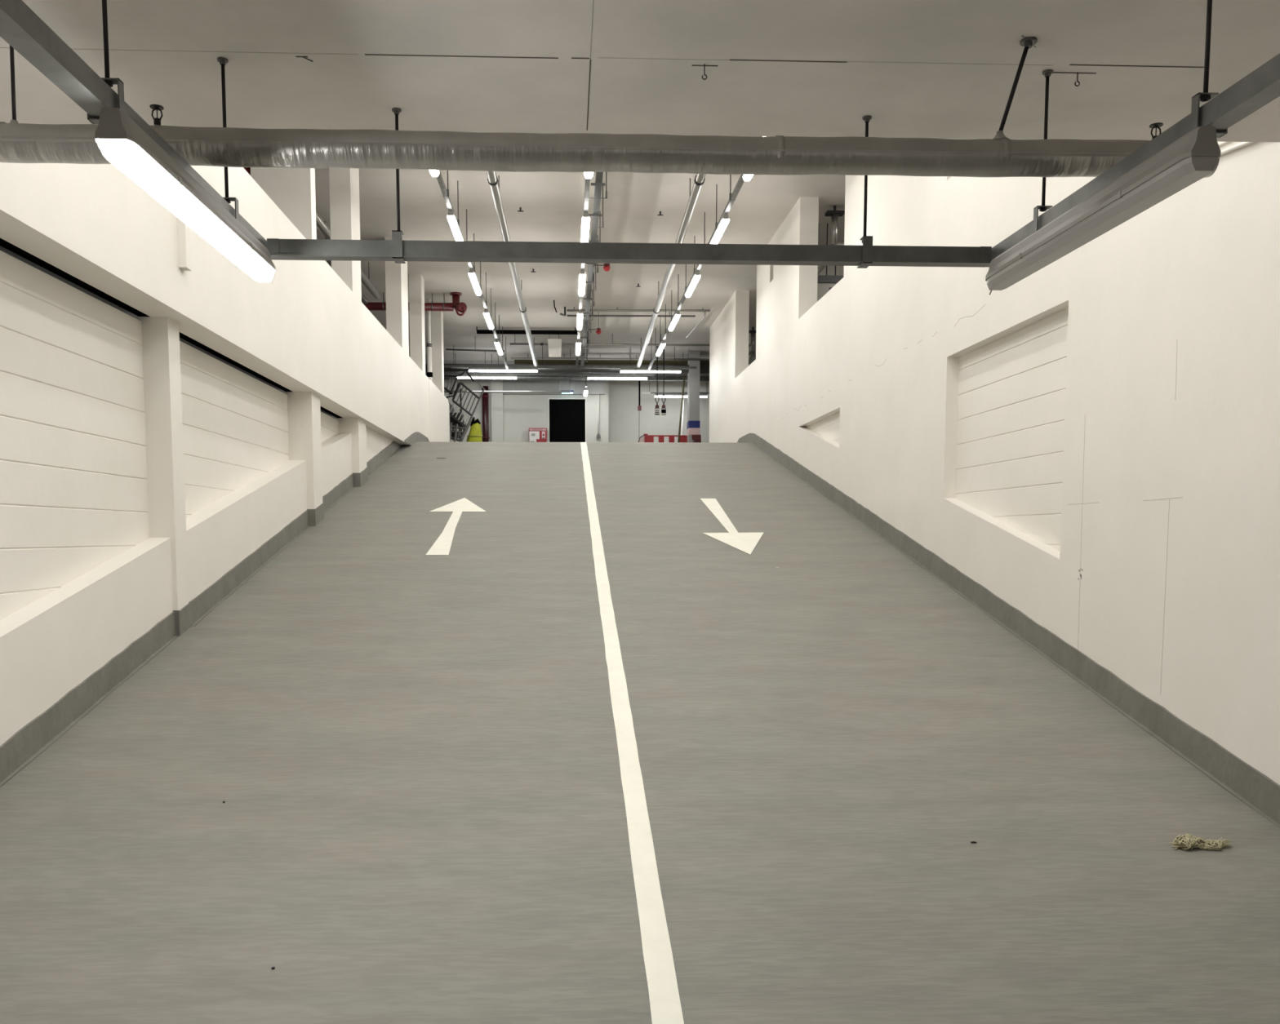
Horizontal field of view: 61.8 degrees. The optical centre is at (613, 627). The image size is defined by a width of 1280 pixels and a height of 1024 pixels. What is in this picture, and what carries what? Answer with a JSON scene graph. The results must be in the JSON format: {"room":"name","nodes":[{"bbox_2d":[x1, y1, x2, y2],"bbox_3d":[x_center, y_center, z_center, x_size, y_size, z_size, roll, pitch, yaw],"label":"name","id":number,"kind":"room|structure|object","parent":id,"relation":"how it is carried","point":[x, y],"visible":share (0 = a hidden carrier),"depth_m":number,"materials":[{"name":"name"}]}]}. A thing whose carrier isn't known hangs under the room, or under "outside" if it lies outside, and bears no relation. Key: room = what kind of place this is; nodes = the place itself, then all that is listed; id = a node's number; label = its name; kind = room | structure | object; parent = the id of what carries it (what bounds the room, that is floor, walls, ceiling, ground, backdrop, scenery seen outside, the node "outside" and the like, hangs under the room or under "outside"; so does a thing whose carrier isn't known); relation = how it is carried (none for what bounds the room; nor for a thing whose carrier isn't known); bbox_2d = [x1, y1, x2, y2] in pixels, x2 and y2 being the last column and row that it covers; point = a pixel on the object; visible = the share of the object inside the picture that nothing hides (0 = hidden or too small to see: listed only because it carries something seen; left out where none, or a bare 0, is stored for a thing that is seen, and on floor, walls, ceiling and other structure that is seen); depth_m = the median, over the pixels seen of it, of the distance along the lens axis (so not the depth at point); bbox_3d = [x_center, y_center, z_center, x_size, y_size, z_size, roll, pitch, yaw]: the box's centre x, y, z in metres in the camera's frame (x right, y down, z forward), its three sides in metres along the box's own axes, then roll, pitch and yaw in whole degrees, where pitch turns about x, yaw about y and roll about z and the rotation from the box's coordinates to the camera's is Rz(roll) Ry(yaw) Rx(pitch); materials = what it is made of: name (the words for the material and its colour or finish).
{"room":"parking garage","nodes":[
{"label":"parking garage","id":0,"kind":"room"},
{"bbox_2d":[0,245,336,418],"bbox_3d":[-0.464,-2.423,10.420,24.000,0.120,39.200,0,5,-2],"label":"trim","id":1,"kind":"structure","parent":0,"point":[2,249],"depth_m":6.63,"materials":[{"name":"paint"}]},
{"bbox_2d":[0,162,449,746],"bbox_3d":[-3.010,-1.139,6.953,0.500,4.620,32.300,0,5,-2],"label":"wall","id":2,"kind":"structure","parent":0,"point":[83,578],"depth_m":6.59,"materials":[{"name":"white paint"}]},
{"bbox_2d":[133,316,188,610],"bbox_3d":[-3.062,-0.958,7.253,0.220,2.213,0.210,0,5,-2],"label":"wall pier","id":3,"kind":"object","parent":2,"relation":"attached to","point":[160,345],"visible":0.57,"depth_m":7.15,"materials":[{"name":"white paint"}]},
{"bbox_2d":[0,431,429,786],"bbox_3d":[-2.820,-0.517,5.558,0.174,3.420,29.400,0,5,-2],"label":"baseboard","id":4,"kind":"structure","parent":2,"relation":"attached to","point":[37,735],"depth_m":6.78,"materials":[{"name":"grey paint"}]},
{"bbox_2d":[250,167,316,239],"bbox_3d":[-3.272,-4.596,10.562,0.580,1.650,0.200,0,5,-2],"label":"column","id":5,"kind":"structure","parent":2,"relation":"on","point":[292,190],"depth_m":10.50,"materials":[{"name":"white paint"}]},
{"bbox_2d":[282,391,322,509],"bbox_3d":[-3.193,-1.666,10.989,0.290,1.442,0.380,0,5,-2],"label":"wall pier","id":6,"kind":"object","parent":2,"relation":"attached to","point":[304,411],"visible":0.5,"depth_m":10.79,"materials":[{"name":"white paint"}]},
{"bbox_2d":[328,168,361,302],"bbox_3d":[-3.198,-4.784,12.734,0.240,1.650,0.550,0,5,-2],"label":"column","id":7,"kind":"structure","parent":2,"relation":"on","point":[344,207],"depth_m":12.47,"materials":[{"name":"white paint"}]},
{"bbox_2d":[334,417,366,473],"bbox_3d":[-3.301,-2.130,13.436,0.290,0.938,0.500,0,5,-2],"label":"wall pier","id":8,"kind":"object","parent":2,"relation":"attached to","point":[357,427],"visible":0.5,"depth_m":13.19,"materials":[{"name":"white paint"}]},
{"bbox_2d":[384,237,408,355],"bbox_3d":[-3.364,-5.116,16.591,0.235,1.650,0.700,0,5,-2],"label":"column","id":9,"kind":"structure","parent":2,"relation":"on","point":[396,274],"depth_m":16.27,"materials":[{"name":"white paint"}]},
{"bbox_2d":[408,274,425,373],"bbox_3d":[-3.446,-5.300,18.732,0.210,1.650,0.400,0,5,-2],"label":"column","id":10,"kind":"structure","parent":2,"relation":"on","point":[416,282],"depth_m":18.54,"materials":[{"name":"white paint"}]},
{"bbox_2d":[426,298,432,381],"bbox_3d":[-3.537,-4.817,20.528,0.112,2.920,0.112,0,5,-2],"label":"downpipe","id":11,"kind":"object","parent":2,"relation":"attached to","point":[429,374],"visible":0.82,"depth_m":20.45,"materials":[{"name":"white"}]},
{"bbox_2d":[430,311,444,395],"bbox_3d":[-3.581,-5.551,21.643,0.225,1.650,0.350,0,5,-2],"label":"column","id":12,"kind":"structure","parent":2,"relation":"on","point":[436,317],"depth_m":21.47,"materials":[{"name":"white paint"}]},
{"bbox_2d":[425,372,709,442],"bbox_3d":[-1.271,-5.485,28.719,24.010,3.000,0.782,0,5,-5],"label":"wall","id":13,"kind":"structure","parent":0,"point":[511,416],"depth_m":28.46,"materials":[{"name":"paint"}]},
{"bbox_2d":[528,428,546,442],"bbox_3d":[-2.013,-4.654,28.339,0.473,1.250,0.052,0,5,-2],"label":"board","id":14,"kind":"object","parent":13,"relation":"attached to","point":[535,435],"visible":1,"depth_m":28.28,"materials":[{"name":"red plastic"}]},
{"bbox_2d":[502,380,604,395],"bbox_3d":[-1.582,-6.557,28.230,2.690,0.780,0.140,0,5,-2],"label":"duct","id":15,"kind":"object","parent":13,"relation":"attached to","point":[594,388],"depth_m":28.18,"materials":[{"name":"grey metal"}]},
{"bbox_2d":[548,398,586,442],"bbox_3d":[-1.240,-5.066,28.514,1.005,2.040,0.180,0,5,-2],"label":"door","id":16,"kind":"structure","parent":13,"relation":"in","point":[566,417],"depth_m":28.52,"materials":[{"name":"black metal"}]},
{"bbox_2d":[596,395,600,438],"bbox_3d":[-0.408,-5.721,28.368,0.100,1.370,0.090,0,5,-2],"label":"conduit","id":17,"kind":"object","parent":13,"relation":"attached to","point":[598,436],"visible":1,"depth_m":28.38,"materials":[{"name":"white"}]},
{"bbox_2d":[587,375,647,380],"bbox_3d":[0.090,-6.254,26.742,1.500,0.098,0.107,0,5,-2],"label":"tube light","id":18,"kind":"object","parent":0,"point":[589,377],"visible":1,"depth_m":26.71,"materials":[{"name":"grey plastic"}]},
{"bbox_2d":[587,377,647,380],"bbox_3d":[0.090,-6.227,26.744,1.492,0.044,0.100,0,5,-2],"label":"diffuser","id":19,"kind":"object","parent":18,"relation":"attached to","point":[624,379],"depth_m":26.71,"materials":[{"name":"white"}]},
{"bbox_2d":[0,0,1279,142],"bbox_3d":[0.422,-1.252,-2.588,5.630,0.060,13.025,0,5,-2],"label":"ceiling","id":20,"kind":"structure","parent":0,"point":[919,68],"depth_m":3.28,"materials":[{"name":"grey"}]},
{"bbox_2d":[0,0,266,248],"bbox_3d":[-0.995,-1.086,-1.236,0.073,0.501,9.812,0,5,-2],"label":"trunking","id":21,"kind":"object","parent":20,"relation":"hanging from","point":[20,27],"visible":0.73,"depth_m":2.26,"materials":[{"name":"grey metal"}]},
{"bbox_2d":[94,107,275,281],"bbox_3d":[-1.134,-1.146,2.951,0.091,0.098,1.200,0,5,-2],"label":"tube light","id":22,"kind":"object","parent":21,"relation":"attached to","point":[119,139],"visible":1,"depth_m":2.69,"materials":[{"name":"grey plastic"}]},
{"bbox_2d":[217,57,228,66],"bbox_3d":[-1.187,-1.716,3.242,0.031,0.015,0.031,1,5,12],"label":"mounting plate","id":23,"kind":"object","parent":21,"relation":"in","point":[223,61],"depth_m":3.24,"materials":[{"name":"grey metal"}]},
{"bbox_2d":[0,35,1219,177],"bbox_3d":[-0.420,-1.524,3.103,4.446,0.373,0.139,0,5,-2],"label":"insulated pipe","id":24,"kind":"object","parent":20,"relation":"hanging from","point":[1001,156],"visible":0.87,"depth_m":3.10,"materials":[{"name":"metal"}]},
{"bbox_2d":[149,104,164,125],"bbox_3d":[-1.317,-1.475,3.080,0.038,0.050,0.038,0,5,-2],"label":"sprinkler head","id":25,"kind":"object","parent":24,"relation":"on","point":[157,122],"visible":0.98,"depth_m":3.08},
{"bbox_2d":[1149,122,1163,139],"bbox_3d":[1.627,-1.483,3.209,0.038,0.050,0.038,0,5,-2],"label":"sprinkler head","id":26,"kind":"object","parent":24,"relation":"on","point":[1157,125],"visible":0.84,"depth_m":3.21},
{"bbox_2d":[266,107,991,268],"bbox_3d":[0.070,-1.510,3.678,2.492,0.501,0.073,0,5,-2],"label":"trunking","id":27,"kind":"object","parent":20,"relation":"hanging from","point":[396,250],"visible":0.95,"depth_m":3.67,"materials":[{"name":"grey metal"}]},
{"bbox_2d":[391,107,401,115],"bbox_3d":[-0.737,-1.749,3.625,0.031,0.015,0.031,4,7,42],"label":"mounting plate","id":28,"kind":"object","parent":27,"relation":"in","point":[397,111],"depth_m":3.62,"materials":[{"name":"grey metal"}]},
{"bbox_2d":[1042,69,1053,77],"bbox_3d":[1.352,-1.725,3.331,0.031,0.015,0.031,4,7,42],"label":"washer","id":29,"kind":"object","parent":20,"relation":"attached to","point":[1047,73],"depth_m":3.32,"materials":[{"name":"grey metal"}]},
{"bbox_2d":[986,0,1279,267],"bbox_3d":[1.560,-1.098,-1.125,0.073,0.501,9.812,0,5,-2],"label":"trunking","id":30,"kind":"object","parent":20,"relation":"hanging from","point":[1261,86],"visible":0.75,"depth_m":2.51,"materials":[{"name":"grey metal"}]},
{"bbox_2d":[985,126,1220,290],"bbox_3d":[1.341,-1.158,3.074,0.091,0.098,1.220,0,5,-2],"label":"tube light","id":31,"kind":"object","parent":30,"relation":"attached to","point":[1195,155],"visible":1,"depth_m":2.83,"materials":[{"name":"grey plastic"}]},
{"bbox_2d":[0,441,1279,1023],"bbox_3d":[-0.238,-0.875,10.564,6.050,3.230,39.200,0,5,-2],"label":"floor","id":32,"kind":"structure","parent":0,"point":[411,755],"depth_m":4.87,"materials":[{"name":"paint"}]},
{"bbox_2d":[426,497,485,555],"bbox_3d":[-1.677,-1.086,11.065,0.622,0.617,2.960,0,5,-2],"label":"painted arrow","id":33,"kind":"object","parent":32,"relation":"on","point":[442,544],"visible":1,"depth_m":11.06,"materials":[{"name":"white paint"}]},
{"bbox_2d":[448,389,466,442],"bbox_3d":[-3.933,-4.612,24.838,0.940,1.770,0.620,0,5,-2],"label":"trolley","id":34,"kind":"object","parent":32,"relation":"on","point":[460,396],"visible":0.06,"depth_m":24.56,"materials":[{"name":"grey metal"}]},
{"bbox_2d":[444,369,485,442],"bbox_3d":[-3.317,-4.693,23.901,0.990,2.078,0.926,0,5,-2],"label":"steps","id":35,"kind":"structure","parent":32,"relation":"on","point":[456,420],"depth_m":23.48,"materials":[{"name":"grey metal"}]},
{"bbox_2d":[466,417,482,442],"bbox_3d":[-3.078,-4.133,23.621,0.354,1.024,0.221,0,5,-2],"label":"jacket","id":36,"kind":"object","parent":35,"relation":"hanging from","point":[475,433],"visible":0.78,"depth_m":23.53,"materials":[{"name":"fabric"}]},
{"bbox_2d":[481,386,489,442],"bbox_3d":[-3.379,-5.173,28.140,0.200,2.320,0.200,0,5,-2],"label":"riser pipe","id":37,"kind":"object","parent":32,"relation":"on","point":[485,396],"visible":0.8,"depth_m":28.04,"materials":[{"name":"red"}]},
{"bbox_2d":[580,442,684,1023],"bbox_3d":[-0.173,-0.887,10.666,0.133,3.230,17.400,0,5,-2],"label":"painted line","id":38,"kind":"object","parent":32,"relation":"on","point":[664,994],"visible":0.96,"depth_m":4.66,"materials":[{"name":"white paint"}]},
{"bbox_2d":[642,434,687,442],"bbox_3d":[1.410,-4.377,26.851,1.390,0.950,0.580,0,5,-2],"label":"barrier","id":39,"kind":"object","parent":32,"relation":"on","point":[646,438],"visible":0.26,"depth_m":26.77,"materials":[{"name":"red plastic"}]},
{"bbox_2d":[677,375,685,442],"bbox_3d":[1.650,-5.075,26.560,0.345,2.356,0.048,-5,7,-45],"label":"leaning pole","id":40,"kind":"object","parent":32,"relation":"on","point":[684,376],"visible":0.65,"depth_m":26.54,"materials":[{"name":"brown paint"}]},
{"bbox_2d":[686,351,700,442],"bbox_3d":[1.971,-5.332,26.452,0.276,2.920,0.416,0,5,-2],"label":"column","id":41,"kind":"structure","parent":32,"relation":"on","point":[693,376],"depth_m":26.23,"materials":[{"name":"grey paint"}]},
{"bbox_2d":[700,498,764,554],"bbox_3d":[1.173,-1.093,11.169,0.619,0.608,2.920,0,5,-2],"label":"painted arrow","id":42,"kind":"object","parent":32,"relation":"on","point":[744,542],"visible":1,"depth_m":10.59,"materials":[{"name":"white paint"}]},
{"bbox_2d":[1169,833,1231,850],"bbox_3d":[2.466,0.900,4.497,0.268,0.056,0.103,0,5,-2],"label":"rag","id":43,"kind":"object","parent":32,"relation":"on","point":[1185,842],"visible":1,"depth_m":4.47,"materials":[{"name":"yellow fabric"}]},
{"bbox_2d":[315,136,978,364],"bbox_3d":[-0.470,-5.451,10.260,24.000,0.100,39.400,0,5,-2],"label":"ceiling","id":44,"kind":"structure","parent":0,"point":[552,203],"depth_m":16.04,"materials":[{"name":"paint"}]},
{"bbox_2d":[315,211,380,299],"bbox_3d":[-3.914,-5.554,14.621,0.120,0.437,7.600,0,5,-2],"label":"pipe","id":45,"kind":"object","parent":44,"relation":"hanging from","point":[321,224],"visible":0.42,"depth_m":16.83,"materials":[{"name":"silver metal"}]},
{"bbox_2d":[361,292,466,315],"bbox_3d":[-4.112,-5.997,19.839,2.761,0.450,0.338,0,5,-2],"label":"pipe","id":46,"kind":"object","parent":44,"relation":"hanging from","point":[461,308],"visible":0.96,"depth_m":19.86,"materials":[{"name":"red metal"}]},
{"bbox_2d":[436,170,508,368],"bbox_3d":[-2.068,-5.520,14.896,0.072,0.555,21.020,0,5,-2],"label":"trunking","id":47,"kind":"object","parent":44,"relation":"hanging from","point":[445,192],"visible":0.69,"depth_m":15.72,"materials":[{"name":"grey metal"}]},
{"bbox_2d":[446,210,462,240],"bbox_3d":[-2.019,-5.087,13.679,0.107,0.098,1.340,0,5,-2],"label":"tube light","id":48,"kind":"object","parent":47,"relation":"attached to","point":[453,224],"visible":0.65,"depth_m":13.34,"materials":[{"name":"grey plastic"}]},
{"bbox_2d":[468,268,481,295],"bbox_3d":[-2.144,-5.332,16.526,0.107,0.098,1.340,0,5,-2],"label":"tube light","id":49,"kind":"object","parent":47,"relation":"attached to","point":[472,275],"visible":1,"depth_m":16.31,"materials":[{"name":"grey plastic"}]},
{"bbox_2d":[483,309,493,329],"bbox_3d":[-2.269,-5.577,19.373,0.107,0.098,1.340,0,5,-2],"label":"tube light","id":50,"kind":"object","parent":47,"relation":"attached to","point":[486,313],"visible":1,"depth_m":19.13,"materials":[{"name":"grey plastic"}]},
{"bbox_2d":[494,339,502,355],"bbox_3d":[-2.394,-5.822,22.219,0.107,0.098,1.340,0,5,-2],"label":"tube light","id":51,"kind":"object","parent":47,"relation":"attached to","point":[497,345],"visible":1,"depth_m":21.98,"materials":[{"name":"grey plastic"}]},
{"bbox_2d":[445,348,504,352],"bbox_3d":[-3.144,-6.427,24.224,1.321,0.349,0.040,0,5,-2],"label":"pipe","id":52,"kind":"object","parent":44,"relation":"hanging from","point":[448,349],"visible":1,"depth_m":24.21,"materials":[{"name":"grey metal"}]},
{"bbox_2d":[426,372,571,393],"bbox_3d":[-3.084,-6.363,26.844,4.027,0.927,0.056,0,5,-2],"label":"pipe","id":53,"kind":"object","parent":44,"relation":"hanging from","point":[570,379],"visible":0.75,"depth_m":26.90,"materials":[{"name":"silver metal"}]},
{"bbox_2d":[486,171,537,367],"bbox_3d":[-1.482,-5.517,14.530,0.123,0.499,22.002,0,5,-2],"label":"ceiling pipe","id":54,"kind":"object","parent":44,"relation":"hanging from","point":[492,180],"visible":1,"depth_m":14.84,"materials":[{"name":"silver metal"}]},
{"bbox_2d":[475,326,577,334],"bbox_3d":[-1.858,-6.439,23.174,2.242,0.145,0.080,0,5,-2],"label":"bar","id":55,"kind":"object","parent":44,"relation":"hanging from","point":[478,331],"visible":0.79,"depth_m":23.15,"materials":[{"name":"black metal"}]},
{"bbox_2d":[444,353,653,376],"bbox_3d":[-1.688,-6.553,26.638,5.400,0.514,0.050,0,5,-2],"label":"trunking","id":56,"kind":"object","parent":44,"relation":"hanging from","point":[445,373],"visible":0.96,"depth_m":26.64,"materials":[{"name":"grey metal"}]},
{"bbox_2d":[456,374,516,379],"bbox_3d":[-3.167,-6.239,26.600,1.500,0.098,0.107,0,5,-2],"label":"tube light","id":57,"kind":"object","parent":56,"relation":"attached to","point":[464,376],"visible":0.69,"depth_m":26.57,"materials":[{"name":"grey plastic"}]},
{"bbox_2d":[457,377,516,379],"bbox_3d":[-3.167,-6.213,26.602,1.492,0.044,0.100,0,5,-2],"label":"diffuser","id":58,"kind":"object","parent":57,"relation":"attached to","point":[478,378],"depth_m":26.57,"materials":[{"name":"white"}]},
{"bbox_2d":[547,338,561,357],"bbox_3d":[-1.305,-6.265,23.615,0.310,0.570,0.040,0,5,-2],"label":"panel","id":59,"kind":"object","parent":44,"relation":"hanging from","point":[554,346],"visible":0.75,"depth_m":23.60,"materials":[{"name":"white"}]},
{"bbox_2d":[425,353,709,373],"bbox_3d":[-0.719,-6.516,26.232,8.100,0.520,0.200,0,5,-2],"label":"duct","id":60,"kind":"object","parent":44,"relation":"hanging from","point":[703,369],"visible":0.42,"depth_m":26.18,"materials":[{"name":"grey metal"}]},
{"bbox_2d":[425,373,709,381],"bbox_3d":[-0.767,-6.595,27.328,8.100,0.550,0.140,0,5,-2],"label":"duct","id":61,"kind":"object","parent":44,"relation":"hanging from","point":[667,378],"visible":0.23,"depth_m":27.28,"materials":[{"name":"grey metal"}]},
{"bbox_2d":[426,360,709,375],"bbox_3d":[-0.739,-6.723,27.820,8.200,0.380,0.200,0,5,-2],"label":"ceiling beam","id":62,"kind":"structure","parent":44,"relation":"attached to","point":[445,362],"depth_m":27.61,"materials":[{"name":"grey paint"}]},
{"bbox_2d":[444,345,697,368],"bbox_3d":[-1.173,-6.456,25.514,6.330,0.514,0.050,0,5,-2],"label":"trunking","id":63,"kind":"object","parent":44,"relation":"hanging from","point":[445,366],"visible":0.87,"depth_m":25.51,"materials":[{"name":"grey metal"}]},
{"bbox_2d":[468,367,537,372],"bbox_3d":[-2.637,-6.143,25.476,1.640,0.098,0.107,0,5,-2],"label":"tube light","id":64,"kind":"object","parent":63,"relation":"attached to","point":[470,369],"visible":1,"depth_m":25.44,"materials":[{"name":"grey plastic"}]},
{"bbox_2d":[468,369,537,372],"bbox_3d":[-2.637,-6.116,25.479,1.632,0.044,0.100,0,5,-2],"label":"diffuser","id":65,"kind":"object","parent":64,"relation":"attached to","point":[469,371],"depth_m":25.44,"materials":[{"name":"white"}]},
{"bbox_2d":[620,368,680,373],"bbox_3d":[0.880,-6.159,25.629,1.460,0.098,0.107,0,5,-2],"label":"tube light","id":66,"kind":"object","parent":63,"relation":"attached to","point":[622,370],"visible":0.99,"depth_m":25.59,"materials":[{"name":"grey plastic"}]},
{"bbox_2d":[620,370,680,373],"bbox_3d":[0.880,-6.132,25.632,1.452,0.044,0.100,0,5,-2],"label":"diffuser","id":67,"kind":"object","parent":66,"relation":"attached to","point":[621,371],"depth_m":25.59,"materials":[{"name":"white"}]},
{"bbox_2d":[451,348,709,368],"bbox_3d":[-0.332,-6.495,25.849,7.160,0.495,0.052,0,5,-2],"label":"pipe","id":68,"kind":"object","parent":44,"relation":"hanging from","point":[688,359],"visible":0.72,"depth_m":25.83,"materials":[{"name":"silver metal"}]},
{"bbox_2d":[575,172,607,368],"bbox_3d":[-0.319,-5.528,14.972,0.272,0.555,21.020,0,5,-2],"label":"trunking","id":69,"kind":"object","parent":44,"relation":"hanging from","point":[587,180],"visible":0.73,"depth_m":16.06,"materials":[{"name":"grey metal"}]},
{"bbox_2d":[575,339,581,355],"bbox_3d":[-0.745,-5.830,22.291,0.107,0.098,1.340,0,5,-2],"label":"tube light","id":70,"kind":"object","parent":69,"relation":"attached to","point":[578,345],"visible":1,"depth_m":22.03,"materials":[{"name":"grey plastic"}]},
{"bbox_2d":[576,310,582,330],"bbox_3d":[-0.620,-5.585,19.444,0.107,0.098,1.340,0,5,-2],"label":"tube light","id":71,"kind":"object","parent":69,"relation":"attached to","point":[580,316],"visible":1,"depth_m":19.24,"materials":[{"name":"grey plastic"}]},
{"bbox_2d":[577,270,586,296],"bbox_3d":[-0.495,-5.339,16.598,0.107,0.098,1.340,0,5,-2],"label":"tube light","id":72,"kind":"object","parent":69,"relation":"attached to","point":[582,276],"visible":1,"depth_m":16.37,"materials":[{"name":"grey plastic"}]},
{"bbox_2d":[580,212,590,242],"bbox_3d":[-0.370,-5.094,13.751,0.107,0.098,1.340,0,5,-2],"label":"tube light","id":73,"kind":"object","parent":69,"relation":"attached to","point":[585,224],"visible":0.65,"depth_m":13.42,"materials":[{"name":"grey plastic"}]},
{"bbox_2d":[578,172,604,366],"bbox_3d":[-0.284,-5.303,14.550,0.165,0.100,21.900,0,5,-2],"label":"cable tray","id":74,"kind":"object","parent":69,"relation":"attached to","point":[598,183],"visible":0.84,"depth_m":14.58,"materials":[{"name":"grey metal"}]},
{"bbox_2d":[514,360,709,365],"bbox_3d":[0.473,-6.605,26.653,5.880,0.185,0.150,0,5,-2],"label":"ceiling beam","id":75,"kind":"structure","parent":44,"relation":"attached to","point":[516,362],"depth_m":26.55,"materials":[{"name":"brown paint"}]},
{"bbox_2d":[510,333,751,346],"bbox_3d":[0.405,-6.450,23.976,5.450,0.266,0.057,0,5,-2],"label":"pipe","id":76,"kind":"object","parent":44,"relation":"hanging from","point":[511,344],"visible":0.73,"depth_m":23.96,"materials":[{"name":"silver metal"}]},
{"bbox_2d":[567,311,695,317],"bbox_3d":[0.349,-6.304,21.474,2.580,0.127,0.036,0,5,-2],"label":"pipe","id":77,"kind":"object","parent":44,"relation":"hanging from","point":[669,315],"visible":0.76,"depth_m":21.47,"materials":[{"name":"grey metal"}]},
{"bbox_2d":[567,306,710,311],"bbox_3d":[0.492,-6.296,21.180,2.840,0.091,0.044,0,5,-2],"label":"pipe","id":78,"kind":"object","parent":44,"relation":"hanging from","point":[574,309],"visible":0.85,"depth_m":21.16,"materials":[{"name":"silver metal"}]},
{"bbox_2d":[654,346,659,415],"bbox_3d":[1.028,-5.875,25.359,0.120,1.650,0.040,0,5,-2],"label":"socket","id":79,"kind":"object","parent":44,"relation":"hanging from","point":[656,410],"visible":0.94,"depth_m":25.38,"materials":[{"name":"white"}]},
{"bbox_2d":[661,347,666,415],"bbox_3d":[1.183,-5.875,25.366,0.120,1.650,0.040,0,5,-2],"label":"socket","id":80,"kind":"object","parent":44,"relation":"hanging from","point":[663,411],"visible":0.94,"depth_m":25.38,"materials":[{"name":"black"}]},
{"bbox_2d":[636,173,706,368],"bbox_3d":[0.930,-5.528,14.635,0.123,0.499,22.002,0,5,-2],"label":"ceiling pipe","id":81,"kind":"object","parent":44,"relation":"hanging from","point":[700,179],"visible":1,"depth_m":16.08,"materials":[{"name":"silver metal"}]},
{"bbox_2d":[642,381,706,394],"bbox_3d":[1.695,-6.561,28.242,1.900,0.778,0.060,0,5,-2],"label":"pipe","id":82,"kind":"object","parent":44,"relation":"hanging from","point":[649,392],"visible":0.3,"depth_m":28.23,"materials":[{"name":"white"}]},
{"bbox_2d":[685,311,706,337],"bbox_3d":[1.715,-6.340,22.376,0.049,0.230,1.730,-1,5,-9],"label":"pipe","id":83,"kind":"object","parent":44,"relation":"hanging from","point":[704,313],"visible":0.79,"depth_m":22.15,"materials":[{"name":"silver metal"}]},
{"bbox_2d":[648,174,744,369],"bbox_3d":[1.292,-5.535,15.042,0.072,0.555,21.020,0,5,-2],"label":"trunking","id":84,"kind":"object","parent":44,"relation":"hanging from","point":[732,197],"visible":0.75,"depth_m":14.96,"materials":[{"name":"grey metal"}]},
{"bbox_2d":[655,340,666,356],"bbox_3d":[0.978,-5.837,22.366,0.107,0.098,1.340,0,5,-2],"label":"tube light","id":85,"kind":"object","parent":84,"relation":"attached to","point":[663,344],"visible":1,"depth_m":22.13,"materials":[{"name":"grey plastic"}]},
{"bbox_2d":[668,311,680,331],"bbox_3d":[1.103,-5.592,19.519,0.107,0.098,1.340,0,5,-2],"label":"tube light","id":86,"kind":"object","parent":84,"relation":"attached to","point":[677,316],"visible":1,"depth_m":19.32,"materials":[{"name":"grey plastic"}]},
{"bbox_2d":[684,271,700,297],"bbox_3d":[1.228,-5.347,16.672,0.107,0.098,1.340,0,5,-2],"label":"tube light","id":87,"kind":"object","parent":84,"relation":"attached to","point":[696,277],"visible":1,"depth_m":16.48,"materials":[{"name":"grey plastic"}]},
{"bbox_2d":[709,213,729,244],"bbox_3d":[1.353,-5.102,13.826,0.107,0.098,1.340,0,5,-2],"label":"tube light","id":88,"kind":"object","parent":84,"relation":"attached to","point":[725,220],"visible":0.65,"depth_m":13.53,"materials":[{"name":"grey plastic"}]},
{"bbox_2d":[748,327,755,363],"bbox_3d":[3.161,-6.130,23.466,0.714,0.820,0.666,0,5,-2],"label":"support","id":89,"kind":"object","parent":44,"relation":"hanging from","point":[752,332],"visible":0.63,"depth_m":23.18,"materials":[{"name":"grey"}]},
{"bbox_2d":[817,223,844,291],"bbox_3d":[4.747,-4.418,15.822,3.900,2.920,0.340,0,5,-2],"label":"rail","id":90,"kind":"object","parent":44,"relation":"hanging from","point":[835,279],"visible":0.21,"depth_m":15.52,"materials":[{"name":"grey metal"}]},
{"bbox_2d":[817,205,844,273],"bbox_3d":[3.174,-5.395,14.940,0.714,0.820,0.666,0,5,-2],"label":"support","id":91,"kind":"object","parent":44,"relation":"hanging from","point":[834,214],"visible":0.5,"depth_m":14.65,"materials":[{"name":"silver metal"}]},
{"bbox_2d":[654,393,687,398],"bbox_3d":[1.539,-6.070,27.977,0.950,0.098,0.107,0,5,-2],"label":"tube light","id":92,"kind":"object","parent":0,"point":[660,395],"visible":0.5,"depth_m":27.94,"materials":[{"name":"grey plastic"}]},
{"bbox_2d":[654,395,687,398],"bbox_3d":[1.539,-6.043,27.979,0.942,0.044,0.100,0,5,-2],"label":"diffuser","id":93,"kind":"object","parent":92,"relation":"attached to","point":[686,397],"depth_m":27.93,"materials":[{"name":"white"}]},
{"bbox_2d":[709,138,1279,785],"bbox_3d":[2.931,-1.788,7.334,0.251,6.700,32.650,0,5,-2],"label":"wall","id":94,"kind":"structure","parent":0,"point":[1091,440],"depth_m":6.57,"materials":[{"name":"white paint"}]},
{"bbox_2d":[737,433,1279,827],"bbox_3d":[2.860,-0.538,5.755,0.041,3.420,29.300,0,5,-2],"label":"baseboard","id":95,"kind":"structure","parent":94,"relation":"attached to","point":[1253,788],"depth_m":6.44,"materials":[{"name":"grey paint"}]},
{"bbox_2d":[1218,142,1255,155],"bbox_3d":[2.902,-2.228,4.808,0.022,0.232,1.702,0,5,-2],"label":"conduit","id":96,"kind":"object","parent":94,"relation":"attached to","point":[1243,144],"visible":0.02,"depth_m":4.98,"materials":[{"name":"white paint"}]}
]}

